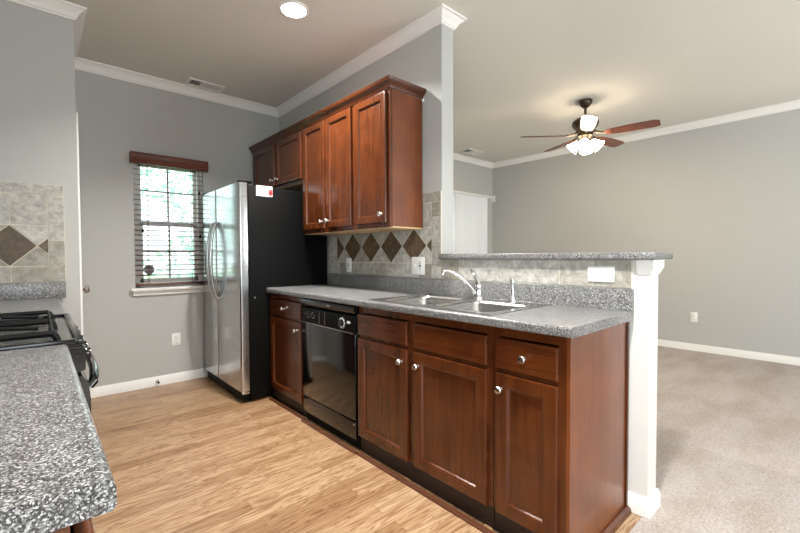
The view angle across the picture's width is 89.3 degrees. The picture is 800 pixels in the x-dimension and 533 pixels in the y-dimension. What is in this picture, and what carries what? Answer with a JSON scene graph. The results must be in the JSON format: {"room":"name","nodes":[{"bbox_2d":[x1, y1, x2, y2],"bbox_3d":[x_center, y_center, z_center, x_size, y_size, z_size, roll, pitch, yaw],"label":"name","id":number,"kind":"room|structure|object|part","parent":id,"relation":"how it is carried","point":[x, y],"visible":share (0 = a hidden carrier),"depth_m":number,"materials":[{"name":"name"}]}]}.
{"room":"kitchen","nodes":[
{"label":"kitchen","id":0,"kind":"room"},
{"bbox_2d":[0,0,80,331],"bbox_3d":[-2.424,-0.264,2.402,0.805,2.760,0.120,-2,2,-42],"label":"wall","id":1,"kind":"structure","parent":0,"point":[38,145],"depth_m":2.50,"materials":[{"name":"grey paint"}]},
{"bbox_2d":[0,181,65,282],"bbox_3d":[-2.406,-0.201,2.331,0.735,0.604,0.010,-2,2,-42],"label":"tiled wall","id":2,"kind":"structure","parent":1,"relation":"attached to","point":[32,225],"depth_m":2.47,"materials":[{"name":"beige tile"}]},
{"bbox_2d":[0,281,65,300],"bbox_3d":[-2.049,0.161,1.944,0.732,0.101,1.054,-2,2,-42],"label":"backsplash","id":3,"kind":"structure","parent":2,"relation":"attached to","point":[35,290],"depth_m":2.46,"materials":[{"name":"grey stone"}]},
{"bbox_2d":[7,0,799,168],"bbox_3d":[1.272,-1.605,1.777,7.530,0.076,7.400,-2,2,-42],"label":"trim","id":4,"kind":"structure","parent":1,"relation":"attached to","point":[441,14],"depth_m":3.56,"materials":[{"name":"white paint"}]},
{"bbox_2d":[75,69,491,387],"bbox_3d":[-1.242,-0.325,4.622,7.830,2.760,0.150,-2,2,-42],"label":"wall","id":5,"kind":"structure","parent":0,"point":[129,338],"depth_m":3.55,"materials":[{"name":"grey paint"}]},
{"bbox_2d":[131,285,203,295],"bbox_3d":[-2.107,0.219,3.758,0.657,0.067,0.098,-2,2,-42],"label":"trim","id":6,"kind":"structure","parent":5,"relation":"attached to","point":[196,288],"depth_m":3.70,"materials":[{"name":"white paint"}]},
{"bbox_2d":[133,163,203,287],"bbox_3d":[-2.170,-0.398,3.801,0.575,1.165,0.080,-2,2,-42],"label":"window","id":7,"kind":"structure","parent":5,"relation":"in","point":[197,277],"depth_m":3.80,"materials":[{"name":"white paint"}]},
{"bbox_2d":[144,266,154,273],"bbox_3d":[-2.277,0.028,3.678,0.088,0.088,0.008,-2,2,-42],"label":"disc","id":8,"kind":"object","parent":7,"relation":"attached to","point":[145,267],"visible":0.66,"depth_m":3.67,"materials":[{"name":"grey plastic"}]},
{"bbox_2d":[129,151,207,285],"bbox_3d":[-2.102,-0.417,3.727,0.628,1.165,0.097,-2,2,-42],"label":"window blind","id":9,"kind":"object","parent":7,"relation":"attached to","point":[135,157],"visible":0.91,"depth_m":3.69,"materials":[{"name":"brown wood"}]},
{"bbox_3d":[-2.114,0.157,3.755,0.565,0.018,0.052,-2,2,-42],"label":"rail","id":10,"kind":"part","parent":9,"relation":"part of","materials":[{"name":"brown wood"}]},
{"bbox_2d":[171,333,180,345],"bbox_3d":[-2.088,0.680,3.779,0.075,0.118,0.008,-2,2,-42],"label":"wall outlet","id":11,"kind":"object","parent":5,"relation":"attached to","point":[176,337],"visible":1,"depth_m":3.78,"materials":[{"name":"white plastic"}]},
{"bbox_2d":[90,339,799,397],"bbox_3d":[1.283,1.072,1.845,7.530,0.089,7.400,-2,2,-42],"label":"baseboard","id":12,"kind":"structure","parent":5,"relation":"attached to","point":[100,391],"depth_m":3.93,"materials":[{"name":"white paint"}]},
{"bbox_2d":[453,190,494,253],"bbox_3d":[0.799,-0.116,6.296,2.205,2.180,0.083,-2,2,-42],"label":"vertical blind","id":13,"kind":"object","parent":5,"relation":"attached to","point":[469,209],"visible":0.24,"depth_m":6.58,"materials":[{"name":"white paint"}]},
{"bbox_2d":[91,376,640,532],"bbox_3d":[-1.533,1.174,1.979,3.810,0.100,3.745,-2,2,-42],"label":"floor","id":14,"kind":"structure","parent":0,"point":[188,456],"depth_m":2.15,"materials":[{"name":"brown wood"}]},
{"bbox_2d":[0,310,98,411],"bbox_3d":[-1.428,0.662,1.286,0.743,0.958,0.736,-2,2,-42],"label":"gas stove","id":15,"kind":"object","parent":14,"relation":"on","point":[29,329],"visible":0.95,"depth_m":1.26,"materials":[{"name":"black metal"}]},
{"bbox_2d":[0,313,83,351],"bbox_3d":[-1.450,0.232,1.258,0.690,0.032,0.736,-2,2,-42],"label":"cooktop","id":16,"kind":"object","parent":15,"relation":"in","point":[68,334],"depth_m":1.27,"materials":[{"name":"black metal"}]},
{"bbox_3d":[-1.209,0.277,1.474,0.055,0.076,0.736,-2,2,-42],"label":"control panel","id":17,"kind":"part","parent":15,"relation":"part of","materials":[{"name":"black plastic"}]},
{"bbox_3d":[-1.204,0.618,1.486,0.064,0.595,0.728,-2,2,-42],"label":"oven door","id":18,"kind":"part","parent":15,"relation":"part of","materials":[{"name":"black plastic"}]},
{"bbox_3d":[-1.004,0.277,1.299,0.023,0.042,0.042,-2,2,-42],"label":"knob","id":19,"kind":"part","parent":15,"relation":"part of","materials":[{"name":"silver metal"}]},
{"bbox_3d":[-1.171,0.349,1.510,0.050,0.045,0.702,-2,2,-42],"label":"handle","id":20,"kind":"part","parent":15,"relation":"part of","materials":[{"name":"silver metal"}]},
{"bbox_2d":[50,518,94,532],"bbox_3d":[-0.896,0.717,0.633,0.673,0.876,0.939,-2,2,-42],"label":"base cabinet","id":21,"kind":"object","parent":14,"relation":"on","point":[87,526],"visible":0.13,"depth_m":0.51,"materials":[{"name":"brown wood"}]},
{"bbox_2d":[0,345,116,532],"bbox_3d":[-0.896,0.210,0.605,0.661,0.139,0.966,-2,2,-42],"label":"countertop","id":22,"kind":"structure","parent":21,"relation":"on","point":[55,472],"depth_m":0.54,"materials":[{"name":"grey stone"}]},
{"bbox_3d":[-0.695,0.662,0.812,0.022,0.776,0.939,-2,2,-42],"label":"frame","id":23,"kind":"part","parent":21,"relation":"part of","materials":[{"name":"brown wood"}]},
{"bbox_3d":[-0.525,0.387,0.653,0.020,0.126,0.444,-2,2,-42],"label":"drawer","id":24,"kind":"part","parent":21,"relation":"part of","materials":[{"name":"brown wood"}]},
{"bbox_2d":[202,180,326,401],"bbox_3d":[-1.295,0.193,3.756,0.866,1.768,0.935,-2,2,-42],"label":"refrigerator","id":25,"kind":"object","parent":14,"relation":"on","point":[255,240],"visible":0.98,"depth_m":3.35,"materials":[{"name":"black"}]},
{"bbox_3d":[-1.721,0.154,3.741,0.066,1.654,0.387,-2,2,-42],"label":"freezer door","id":26,"kind":"part","parent":25,"relation":"part of","materials":[{"name":"silver metal"}]},
{"bbox_3d":[-1.672,-0.054,3.577,0.078,0.676,0.023,-2,2,-42],"label":"handle","id":27,"kind":"part","parent":25,"relation":"part of","materials":[{"name":"silver metal"}]},
{"bbox_3d":[-1.612,-0.053,3.510,0.078,0.676,0.023,-2,2,-42],"label":"handle","id":28,"kind":"part","parent":25,"relation":"part of","materials":[{"name":"silver metal"}]},
{"bbox_3d":[-1.408,0.162,3.392,0.066,1.654,0.540,-2,2,-42],"label":"door","id":29,"kind":"part","parent":25,"relation":"part of","materials":[{"name":"silver metal"}]},
{"bbox_2d":[270,293,306,417],"bbox_3d":[-0.681,0.649,3.298,0.610,0.876,0.565,-2,2,-42],"label":"base cabinet","id":30,"kind":"object","parent":14,"relation":"on","point":[286,330],"visible":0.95,"depth_m":3.10,"materials":[{"name":"brown wood"}]},
{"bbox_3d":[-0.883,0.325,3.117,0.020,0.126,0.520,-2,2,-42],"label":"drawer","id":31,"kind":"part","parent":30,"relation":"part of","materials":[{"name":"brown wood"}]},
{"bbox_3d":[-0.882,0.700,3.127,0.020,0.588,0.520,-2,2,-42],"label":"door","id":32,"kind":"part","parent":30,"relation":"part of","materials":[{"name":"brown wood"}]},
{"bbox_3d":[-0.863,0.604,3.134,0.020,0.776,0.565,-2,2,-42],"label":"frame","id":33,"kind":"part","parent":30,"relation":"part of","materials":[{"name":"brown wood"}]},
{"bbox_2d":[301,298,360,448],"bbox_3d":[-0.280,0.663,2.837,0.578,0.868,0.644,-2,2,-42],"label":"dishwasher","id":34,"kind":"object","parent":14,"relation":"on","point":[330,329],"visible":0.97,"depth_m":2.61,"materials":[{"name":"black metal"}]},
{"bbox_3d":[-0.485,0.396,2.647,0.003,0.004,0.636,-2,2,-42],"label":"silver trim","id":35,"kind":"part","parent":34,"relation":"part of","materials":[{"name":"silver metal"}]},
{"bbox_3d":[-0.470,0.342,2.659,0.041,0.104,0.644,-2,2,-42],"label":"control panel","id":36,"kind":"part","parent":34,"relation":"part of","materials":[{"name":"black plastic"}]},
{"bbox_3d":[-0.467,0.660,2.669,0.038,0.524,0.644,-2,2,-42],"label":"door","id":37,"kind":"part","parent":34,"relation":"part of","materials":[{"name":"black plastic"}]},
{"bbox_3d":[-0.465,0.982,2.678,0.036,0.108,0.644,-2,2,-42],"label":"panel","id":38,"kind":"part","parent":34,"relation":"part of","materials":[{"name":"black plastic"}]},
{"bbox_2d":[269,397,494,532],"bbox_3d":[-0.237,1.101,2.384,0.040,0.014,2.510,-2,2,-42],"label":"trim","id":39,"kind":"structure","parent":14,"relation":"on","point":[470,521],"depth_m":2.11,"materials":[{"name":"brown wood"}]},
{"bbox_2d":[358,306,494,528],"bbox_3d":[0.266,0.672,2.242,0.610,0.876,0.955,-2,2,-42],"label":"base cabinet","id":40,"kind":"object","parent":14,"relation":"on","point":[426,392],"visible":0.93,"depth_m":1.97,"materials":[{"name":"brown wood"}]},
{"bbox_3d":[-0.104,0.344,2.247,0.020,0.126,0.427,-2,2,-42],"label":"false drawer","id":41,"kind":"part","parent":40,"relation":"part of","materials":[{"name":"brown wood"}]},
{"bbox_3d":[-0.102,0.719,2.257,0.020,0.588,0.427,-2,2,-42],"label":"door","id":42,"kind":"part","parent":40,"relation":"part of","materials":[{"name":"brown wood"}]},
{"bbox_3d":[0.078,0.498,2.012,0.030,0.031,0.031,-2,2,-42],"label":"knob","id":43,"kind":"part","parent":40,"relation":"part of","materials":[{"name":"silver metal"}]},
{"bbox_2d":[266,273,633,337],"bbox_3d":[-0.021,0.156,2.559,0.600,0.139,2.534,-2,2,-42],"label":"countertop","id":44,"kind":"structure","parent":40,"relation":"on","point":[574,311],"depth_m":2.05,"materials":[{"name":"grey stone"}]},
{"bbox_2d":[368,293,551,334],"bbox_3d":[0.294,0.280,2.201,0.531,0.179,0.848,-2,2,-42],"label":"sink","id":45,"kind":"object","parent":44,"relation":"in","point":[485,306],"visible":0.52,"depth_m":2.20,"materials":[{"name":"silver metal"}]},
{"bbox_3d":[0.138,0.278,2.330,0.379,0.178,0.365,-2,2,-42],"label":"bowl","id":46,"kind":"part","parent":45,"relation":"part of","materials":[{"name":"silver metal"}]},
{"bbox_3d":[0.406,0.285,2.031,0.379,0.178,0.365,-2,2,-42],"label":"bowl","id":47,"kind":"part","parent":45,"relation":"part of","materials":[{"name":"silver metal"}]},
{"bbox_2d":[508,278,516,301],"bbox_3d":[0.607,0.127,2.182,0.048,0.127,0.048,-2,2,-42],"label":"sprayer","id":48,"kind":"object","parent":45,"relation":"on","point":[512,298],"visible":1,"depth_m":2.17,"materials":[{"name":"silver metal"}]},
{"bbox_2d":[441,269,483,298],"bbox_3d":[0.361,0.101,2.349,0.254,0.173,0.072,0,1,-3],"label":"faucet","id":49,"kind":"object","parent":44,"relation":"on","point":[477,291],"visible":0.99,"depth_m":2.33,"materials":[{"name":"silver metal"}]},
{"bbox_3d":[0.441,0.062,2.364,0.033,0.097,0.070,-2,2,-42],"label":"lever","id":50,"kind":"part","parent":49,"relation":"part of","materials":[{"name":"silver metal"}]},
{"bbox_3d":[0.222,0.352,1.885,0.020,0.126,0.447,-2,2,-42],"label":"false drawer","id":51,"kind":"part","parent":40,"relation":"part of","materials":[{"name":"brown wood"}]},
{"bbox_3d":[0.223,0.727,1.894,0.020,0.588,0.447,-2,2,-42],"label":"door","id":52,"kind":"part","parent":40,"relation":"part of","materials":[{"name":"brown wood"}]},
{"bbox_2d":[494,321,629,532],"bbox_3d":[0.699,0.682,1.759,0.610,0.876,0.336,-2,2,-42],"label":"base cabinet","id":53,"kind":"object","parent":14,"relation":"on","point":[561,404],"visible":0.91,"depth_m":1.59,"materials":[{"name":"brown wood"}]},
{"bbox_3d":[0.402,0.502,1.650,0.030,0.031,0.031,-2,2,-42],"label":"knob","id":54,"kind":"part","parent":53,"relation":"part of","materials":[{"name":"silver metal"}]},
{"bbox_3d":[0.472,0.360,1.567,0.030,0.031,0.031,-2,2,-42],"label":"knob","id":55,"kind":"part","parent":53,"relation":"part of","materials":[{"name":"silver metal"}]},
{"bbox_3d":[0.491,0.359,1.584,0.020,0.126,0.268,-2,2,-42],"label":"drawer","id":56,"kind":"part","parent":53,"relation":"part of","materials":[{"name":"brown wood"}]},
{"bbox_3d":[0.492,0.734,1.594,0.020,0.588,0.268,-2,2,-42],"label":"door","id":57,"kind":"part","parent":53,"relation":"part of","materials":[{"name":"brown wood"}]},
{"bbox_3d":[0.509,0.637,1.603,0.020,0.776,0.314,-2,2,-42],"label":"frame","id":58,"kind":"part","parent":53,"relation":"part of","materials":[{"name":"brown wood"}]},
{"bbox_3d":[0.820,0.684,1.662,0.559,0.876,0.014,-2,2,-42],"label":"panel","id":59,"kind":"part","parent":53,"relation":"part of","materials":[{"name":"brown wood"}]},
{"bbox_2d":[601,506,631,532],"bbox_3d":[0.825,1.109,1.649,0.585,0.028,0.022,-2,2,-42],"label":"trim","id":60,"kind":"structure","parent":53,"relation":"attached to","point":[613,526],"depth_m":1.75,"materials":[{"name":"brown wood"}]},
{"bbox_3d":[-2.070,0.689,1.942,0.673,0.876,1.058,-2,2,-42],"label":"base cabinet","id":61,"kind":"object","parent":14,"relation":"on","visible":0},
{"bbox_2d":[0,281,65,313],"bbox_3d":[-2.049,0.180,1.944,0.732,0.139,1.054,-2,2,-42],"label":"countertop","id":62,"kind":"structure","parent":61,"relation":"on","point":[35,296],"depth_m":2.40,"materials":[{"name":"grey stone"}]},
{"bbox_2d":[64,0,799,162],"bbox_3d":[1.272,-1.743,1.773,7.830,0.200,7.700,-2,2,-42],"label":"ceiling","id":63,"kind":"structure","parent":0,"point":[521,68],"depth_m":3.15,"materials":[{"name":"grey paint"}]},
{"bbox_2d":[184,77,224,92],"bbox_3d":[-1.803,-1.675,3.746,0.310,0.011,0.160,-2,2,-42],"label":"ceiling vent","id":64,"kind":"object","parent":63,"relation":"in","point":[190,81],"visible":1,"depth_m":3.74,"materials":[{"name":"white metal"}]},
{"bbox_2d":[278,0,308,18],"bbox_3d":[-0.684,-1.653,2.614,0.196,0.007,0.196,-2,2,-42],"label":"recessed light","id":65,"kind":"object","parent":63,"relation":"in","point":[292,9],"visible":1,"depth_m":2.60,"materials":[{"name":"white paint"}]},
{"bbox_2d":[461,148,483,154],"bbox_3d":[1.103,-1.749,6.175,0.350,0.011,0.180,-2,2,-42],"label":"ceiling vent","id":66,"kind":"object","parent":63,"relation":"in","point":[470,151],"visible":1,"depth_m":6.16,"materials":[{"name":"white metal"}]},
{"bbox_2d":[520,98,660,154],"bbox_3d":[1.943,-1.440,4.170,1.260,0.533,1.260,-2,2,-42],"label":"ceiling fan","id":67,"kind":"object","parent":63,"relation":"hanging from","point":[584,126],"visible":1,"depth_m":4.11,"materials":[{"name":"brown wood"}]},
{"bbox_3d":[1.487,-1.346,4.197,0.465,0.034,0.133,0,1,3],"label":"blade","id":68,"kind":"part","parent":67,"relation":"part of","materials":[{"name":"brown wood"}]},
{"bbox_3d":[1.800,-1.357,4.582,0.133,0.034,0.465,-1,2,-15],"label":"blade","id":69,"kind":"part","parent":67,"relation":"part of","materials":[{"name":"brown wood"}]},
{"bbox_3d":[1.803,-1.238,4.227,0.124,0.128,0.128,-2,2,-42],"label":"lamp shade","id":70,"kind":"part","parent":67,"relation":"part of","materials":[{"name":"white glass"}]},
{"bbox_3d":[1.859,-1.235,4.070,0.128,0.129,0.124,-2,2,-42],"label":"lamp shade","id":71,"kind":"part","parent":67,"relation":"part of","materials":[{"name":"white glass"}]},
{"bbox_3d":[1.960,-1.240,4.284,0.128,0.129,0.124,-2,2,-42],"label":"lamp shade","id":72,"kind":"part","parent":67,"relation":"part of","materials":[{"name":"white glass"}]},
{"bbox_3d":[1.756,-1.336,3.780,0.133,0.034,0.465,0,2,21],"label":"blade","id":73,"kind":"part","parent":67,"relation":"part of","materials":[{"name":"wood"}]},
{"bbox_3d":[2.016,-1.237,4.127,0.124,0.128,0.128,-2,2,-42],"label":"lamp shade","id":74,"kind":"part","parent":67,"relation":"part of","materials":[{"name":"white glass"}]},
{"bbox_3d":[2.264,-1.354,4.403,0.465,0.034,0.133,-1,2,-33],"label":"blade","id":75,"kind":"part","parent":67,"relation":"part of","materials":[{"name":"brown wood"}]},
{"bbox_3d":[2.236,-1.341,3.908,0.465,0.034,0.133,1,2,39],"label":"blade","id":76,"kind":"part","parent":67,"relation":"part of","materials":[{"name":"brown wood"}]},
{"bbox_2d":[279,24,657,497],"bbox_3d":[-0.067,-0.292,3.150,0.115,2.760,3.610,-2,2,-42],"label":"wall","id":77,"kind":"structure","parent":0,"point":[426,61],"depth_m":2.69,"materials":[{"name":"grey paint"}]},
{"bbox_2d":[253,130,302,190],"bbox_3d":[-1.085,-0.946,3.906,0.344,0.444,1.075,-2,2,-42],"label":"upper cabinet","id":78,"kind":"object","parent":77,"relation":"attached to","point":[279,165],"visible":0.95,"depth_m":3.71,"materials":[{"name":"brown wood"}]},
{"bbox_3d":[-1.336,-0.959,3.989,0.020,0.398,0.465,-2,2,-42],"label":"door","id":79,"kind":"part","parent":78,"relation":"part of","materials":[{"name":"brown wood"}]},
{"bbox_3d":[-0.994,-0.951,3.607,0.020,0.398,0.472,-2,2,-42],"label":"door","id":80,"kind":"part","parent":78,"relation":"part of","materials":[{"name":"brown wood"}]},
{"bbox_3d":[-1.063,-0.729,3.930,0.288,0.010,1.073,-2,2,-42],"label":"panel","id":81,"kind":"part","parent":78,"relation":"part of","materials":[{"name":"brown wood"}]},
{"bbox_2d":[248,75,426,153],"bbox_3d":[-0.694,-1.188,3.469,0.335,0.058,2.248,-2,2,-42],"label":"crown molding","id":82,"kind":"structure","parent":78,"relation":"attached to","point":[389,81],"depth_m":2.89,"materials":[{"name":"brown wood"}]},
{"bbox_2d":[302,105,378,235],"bbox_3d":[-0.479,-0.710,3.237,0.344,0.887,0.734,-2,2,-42],"label":"upper cabinet","id":83,"kind":"object","parent":77,"relation":"attached to","point":[328,144],"visible":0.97,"depth_m":3.10,"materials":[{"name":"brown wood"}]},
{"bbox_3d":[-0.699,-0.722,3.285,0.020,0.841,0.336,-2,2,-42],"label":"door","id":84,"kind":"part","parent":83,"relation":"part of","materials":[{"name":"brown wood"}]},
{"bbox_3d":[-0.561,-0.709,3.163,0.020,0.883,0.734,-2,2,-42],"label":"frame","id":85,"kind":"part","parent":83,"relation":"part of","materials":[{"name":"brown wood"}]},
{"bbox_3d":[-0.458,-0.716,3.016,0.020,0.841,0.334,-2,2,-42],"label":"door","id":86,"kind":"part","parent":83,"relation":"part of","materials":[{"name":"brown wood"}]},
{"bbox_3d":[-0.456,-0.272,3.267,0.288,0.010,0.732,-2,2,-42],"label":"panel","id":87,"kind":"part","parent":83,"relation":"part of","materials":[{"name":"brown wood"}]},
{"bbox_2d":[354,88,421,231],"bbox_3d":[-0.103,-0.700,2.818,0.344,0.887,0.387,-2,2,-42],"label":"upper cabinet","id":88,"kind":"object","parent":77,"relation":"attached to","point":[387,124],"visible":1,"depth_m":2.70,"materials":[{"name":"brown wood"}]},
{"bbox_3d":[-0.203,-0.710,2.732,0.020,0.841,0.338,-2,2,-42],"label":"door","id":89,"kind":"part","parent":88,"relation":"part of","materials":[{"name":"brown wood"}]},
{"bbox_3d":[-0.185,-0.700,2.745,0.020,0.883,0.387,-2,2,-42],"label":"frame","id":90,"kind":"part","parent":88,"relation":"part of","materials":[{"name":"brown wood"}]},
{"bbox_3d":[-0.081,-0.262,2.848,0.288,0.010,0.385,-2,2,-42],"label":"panel","id":91,"kind":"part","parent":88,"relation":"part of","materials":[{"name":"beige wood"}]},
{"bbox_2d":[329,190,632,288],"bbox_3d":[0.200,-0.212,2.760,0.010,0.583,2.530,-2,2,-42],"label":"tiled wall","id":92,"kind":"structure","parent":77,"relation":"attached to","point":[381,253],"depth_m":2.72,"materials":[{"name":"beige tile"}]},
{"bbox_2d":[346,258,351,271],"bbox_3d":[-0.438,-0.011,3.465,0.009,0.118,0.072,-2,2,-42],"label":"wall outlet","id":93,"kind":"object","parent":92,"relation":"attached to","point":[348,260],"visible":1,"depth_m":3.46,"materials":[{"name":"white plastic"}]},
{"bbox_2d":[412,257,424,274],"bbox_3d":[0.122,-0.005,2.833,0.017,0.124,0.128,-2,2,-42],"label":"switch plate","id":94,"kind":"object","parent":92,"relation":"attached to","point":[418,263],"visible":1,"depth_m":2.83,"materials":[{"name":"white plastic"}]},
{"bbox_2d":[419,261,421,270],"bbox_3d":[0.141,-0.004,2.816,0.003,0.068,0.034,-2,2,-42],"label":"receptacle","id":95,"kind":"object","parent":94,"relation":"attached to","point":[420,262],"depth_m":2.81,"materials":[{"name":"grey plastic"}]},
{"bbox_2d":[328,273,633,311],"bbox_3d":[0.195,0.131,2.752,0.020,0.101,2.534,-2,2,-42],"label":"backsplash","id":96,"kind":"structure","parent":92,"relation":"attached to","point":[617,299],"depth_m":2.27,"materials":[{"name":"grey stone"}]},
{"bbox_2d":[588,266,614,282],"bbox_3d":[0.950,0.036,1.917,0.008,0.074,0.122,-2,2,-42],"label":"wall outlet","id":97,"kind":"object","parent":92,"relation":"attached to","point":[595,273],"visible":1,"depth_m":1.91,"materials":[{"name":"white plastic"}]},
{"bbox_2d":[592,270,598,275],"bbox_3d":[0.933,0.032,1.933,0.003,0.029,0.033,-2,2,-42],"label":"receptacle","id":98,"kind":"object","parent":97,"relation":"attached to","point":[594,272],"depth_m":1.93,"materials":[{"name":"grey plastic"}]},
{"bbox_2d":[602,270,608,276],"bbox_3d":[0.964,0.033,1.899,0.003,0.029,0.033,-2,2,-42],"label":"receptacle","id":99,"kind":"object","parent":97,"relation":"attached to","point":[605,273],"depth_m":1.90,"materials":[{"name":"grey plastic"}]},
{"bbox_2d":[438,252,672,259],"bbox_3d":[0.765,-0.058,2.278,0.270,0.033,1.253,-2,2,-42],"label":"bar","id":100,"kind":"object","parent":77,"relation":"on","point":[609,255],"visible":1,"depth_m":1.99,"materials":[{"name":"grey stone"}]},
{"bbox_2d":[628,488,659,518],"bbox_3d":[0.524,1.028,3.699,1.705,0.084,3.625,-2,2,-42],"label":"baseboard","id":101,"kind":"structure","parent":77,"relation":"attached to","point":[639,505],"depth_m":1.82,"materials":[{"name":"white paint"}]},
{"bbox_2d":[636,260,663,274],"bbox_3d":[0.737,-0.007,2.262,0.151,0.065,1.241,-2,2,-42],"label":"trim","id":102,"kind":"structure","parent":77,"relation":"attached to","point":[643,267],"depth_m":1.78,"materials":[{"name":"white paint"}]},
{"bbox_2d":[492,109,799,357],"bbox_3d":[4.137,-0.340,4.373,0.150,2.760,7.400,-2,2,-42],"label":"wall","id":103,"kind":"structure","parent":0,"point":[724,199],"depth_m":4.90,"materials":[{"name":"grey paint"}]},
{"bbox_2d":[690,312,697,321],"bbox_3d":[3.567,0.613,4.919,0.008,0.118,0.075,-2,2,-42],"label":"wall outlet","id":104,"kind":"object","parent":103,"relation":"attached to","point":[693,315],"visible":1,"depth_m":4.92,"materials":[{"name":"white plastic"}]},
{"bbox_2d":[629,346,799,532],"bbox_3d":[1.283,1.163,1.848,7.830,0.106,7.700,-2,2,-42],"label":"floor","id":105,"kind":"structure","parent":0,"point":[728,429],"depth_m":2.47,"materials":[{"name":"beige carpet"}]},
{"bbox_3d":[-2.447,-0.278,2.952,0.105,2.760,0.730,-2,2,-42],"label":"wall","id":106,"kind":"structure","parent":0,"visible":0},
{"bbox_2d":[76,113,89,334],"bbox_3d":[-2.348,0.050,2.948,0.105,2.105,0.798,-2,2,-42],"label":"door","id":107,"kind":"structure","parent":106,"relation":"in","point":[86,289],"depth_m":2.64,"materials":[{"name":"white paint"}]},
{"bbox_3d":[-2.352,0.050,2.944,0.012,2.105,0.798,-2,2,-42],"label":"casing","id":108,"kind":"part","parent":107,"relation":"part of","materials":[{"name":"white paint"}]},
{"bbox_3d":[-2.173,0.158,2.783,0.070,0.060,0.060,-2,2,-42],"label":"knob","id":109,"kind":"part","parent":107,"relation":"part of","materials":[{"name":"silver metal"}]},
{"label":"outside","id":110,"kind":"structure","parent":0,"visible":0},
{"bbox_2d":[144,275,185,277],"bbox_3d":[-12.562,1.144,18.555,46.000,0.200,35.640,-2,2,-42],"label":"ground","id":111,"kind":"structure","parent":110,"point":[163,276],"depth_m":30.51,"materials":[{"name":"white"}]},
{"bbox_2d":[140,167,193,277],"bbox_3d":[-4.218,-1.530,8.411,13.173,5.622,6.276,-2,2,-42],"label":"foliage","id":112,"kind":"object","parent":111,"relation":"on","point":[174,189],"visible":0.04,"depth_m":8.12,"materials":[{"name":"green plant"}]}
]}

